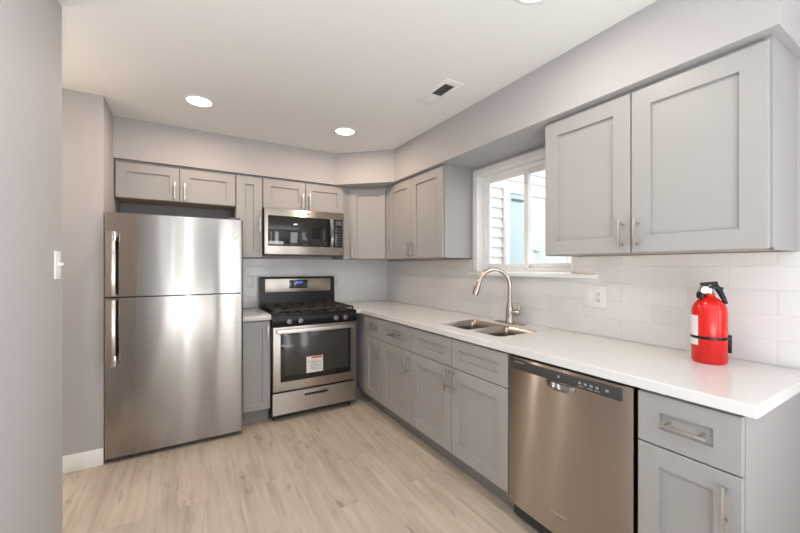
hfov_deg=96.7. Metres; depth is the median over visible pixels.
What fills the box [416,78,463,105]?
ceiling vent
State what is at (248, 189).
upper cabinet
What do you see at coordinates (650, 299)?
tile backsplash
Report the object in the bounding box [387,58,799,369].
wall
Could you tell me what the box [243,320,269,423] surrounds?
base cabinet
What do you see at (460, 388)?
base cabinet
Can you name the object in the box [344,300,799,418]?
countertop
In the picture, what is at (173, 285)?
refrigerator
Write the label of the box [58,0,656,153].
ceiling
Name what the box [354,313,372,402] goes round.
base cabinet
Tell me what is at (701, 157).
upper cabinet
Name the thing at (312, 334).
gas range
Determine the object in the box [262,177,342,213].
upper cabinet
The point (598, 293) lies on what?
receptacle
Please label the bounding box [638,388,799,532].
base cabinet
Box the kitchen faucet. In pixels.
[472,267,525,325]
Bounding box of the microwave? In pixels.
[262,207,343,256]
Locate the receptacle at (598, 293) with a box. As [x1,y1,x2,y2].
[596,291,601,302]
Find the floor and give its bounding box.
[62,396,540,532]
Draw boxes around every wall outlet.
[337,275,343,284]
[582,285,606,308]
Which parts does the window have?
sash, frame, sill, sash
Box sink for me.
[440,320,536,336]
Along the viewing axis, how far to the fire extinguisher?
1.48 m
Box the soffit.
[113,0,799,187]
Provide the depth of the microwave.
3.38 m
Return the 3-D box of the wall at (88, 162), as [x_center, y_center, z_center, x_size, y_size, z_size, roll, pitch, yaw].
[-2.825,0.088,2.291,1.540,2.460,0.722,0,0,-31]
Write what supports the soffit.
attached to the ceiling
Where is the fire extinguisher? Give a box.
[690,281,731,364]
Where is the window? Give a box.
[467,148,597,278]
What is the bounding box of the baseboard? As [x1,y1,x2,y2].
[62,448,103,473]
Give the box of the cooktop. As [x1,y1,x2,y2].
[260,305,355,316]
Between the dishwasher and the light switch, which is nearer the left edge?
the light switch
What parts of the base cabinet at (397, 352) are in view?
drawer, door, handle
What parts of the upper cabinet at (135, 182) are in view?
door, door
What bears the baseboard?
attached to the wall at (88, 162)
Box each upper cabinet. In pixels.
[115,159,234,210]
[232,174,261,257]
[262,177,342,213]
[333,187,390,259]
[387,164,472,259]
[545,34,796,256]
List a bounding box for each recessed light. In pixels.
[183,94,214,107]
[333,127,355,135]
[515,0,544,4]
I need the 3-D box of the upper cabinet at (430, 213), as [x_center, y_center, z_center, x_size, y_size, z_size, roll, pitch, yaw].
[0.225,-0.453,3.330,0.358,0.752,0.932,0,0,-31]
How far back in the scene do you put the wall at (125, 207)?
3.23 m
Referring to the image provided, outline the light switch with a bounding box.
[54,251,63,278]
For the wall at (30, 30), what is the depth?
1.25 m
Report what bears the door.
in the wall at (538, 178)
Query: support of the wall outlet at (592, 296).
attached to the tile backsplash at (650, 299)
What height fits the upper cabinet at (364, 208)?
0.748 m
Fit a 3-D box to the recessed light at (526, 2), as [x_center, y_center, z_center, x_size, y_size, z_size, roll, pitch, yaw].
[0.555,-1.136,1.447,0.192,0.008,0.192,0,0,-31]
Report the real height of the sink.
0.207 m
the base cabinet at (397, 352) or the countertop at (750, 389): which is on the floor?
the base cabinet at (397, 352)
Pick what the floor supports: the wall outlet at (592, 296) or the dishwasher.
the dishwasher
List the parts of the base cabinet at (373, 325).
door, drawer, handle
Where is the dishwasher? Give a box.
[509,354,639,532]
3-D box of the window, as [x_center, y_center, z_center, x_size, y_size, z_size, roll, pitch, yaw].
[0.934,-0.370,2.594,0.194,0.875,1.100,0,0,-31]
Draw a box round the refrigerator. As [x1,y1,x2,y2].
[104,212,242,459]
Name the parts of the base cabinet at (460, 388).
drawer, door, handle, handle, door, drawer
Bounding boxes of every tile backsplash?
[243,259,386,307]
[387,251,799,368]
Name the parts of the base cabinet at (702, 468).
handle, drawer, door, handle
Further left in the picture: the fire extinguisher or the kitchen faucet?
the kitchen faucet
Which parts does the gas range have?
backguard panel, storage drawer, oven door, control panel, handle, glass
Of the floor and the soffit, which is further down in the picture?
the floor
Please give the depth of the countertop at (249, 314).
2.98 m
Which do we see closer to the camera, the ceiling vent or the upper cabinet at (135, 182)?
the ceiling vent
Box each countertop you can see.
[243,307,270,321]
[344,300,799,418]
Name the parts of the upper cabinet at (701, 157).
door, handle, handle, door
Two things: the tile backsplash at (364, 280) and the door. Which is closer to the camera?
the tile backsplash at (364, 280)
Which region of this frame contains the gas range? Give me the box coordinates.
[259,276,356,420]
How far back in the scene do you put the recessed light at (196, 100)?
2.43 m
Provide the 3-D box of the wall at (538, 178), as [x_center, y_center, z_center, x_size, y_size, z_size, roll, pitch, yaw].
[3.357,-0.902,6.233,7.000,4.830,0.140,0,0,-31]
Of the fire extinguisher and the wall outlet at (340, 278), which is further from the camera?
the wall outlet at (340, 278)
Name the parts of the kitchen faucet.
spout, deck plate, lever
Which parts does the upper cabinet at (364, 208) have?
door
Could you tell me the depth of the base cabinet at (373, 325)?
3.24 m
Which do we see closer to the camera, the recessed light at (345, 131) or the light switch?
the light switch
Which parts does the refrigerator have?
handle, handle, door, freezer door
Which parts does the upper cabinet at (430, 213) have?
door, door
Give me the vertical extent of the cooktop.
0.018 m
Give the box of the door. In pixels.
[503,188,570,273]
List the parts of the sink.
bowl, bowl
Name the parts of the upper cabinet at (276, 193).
door, door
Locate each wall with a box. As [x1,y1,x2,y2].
[0,0,61,532]
[62,88,120,462]
[121,203,344,307]
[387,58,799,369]
[491,170,544,271]
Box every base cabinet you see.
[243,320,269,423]
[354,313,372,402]
[365,315,389,415]
[382,319,420,438]
[412,328,513,507]
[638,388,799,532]

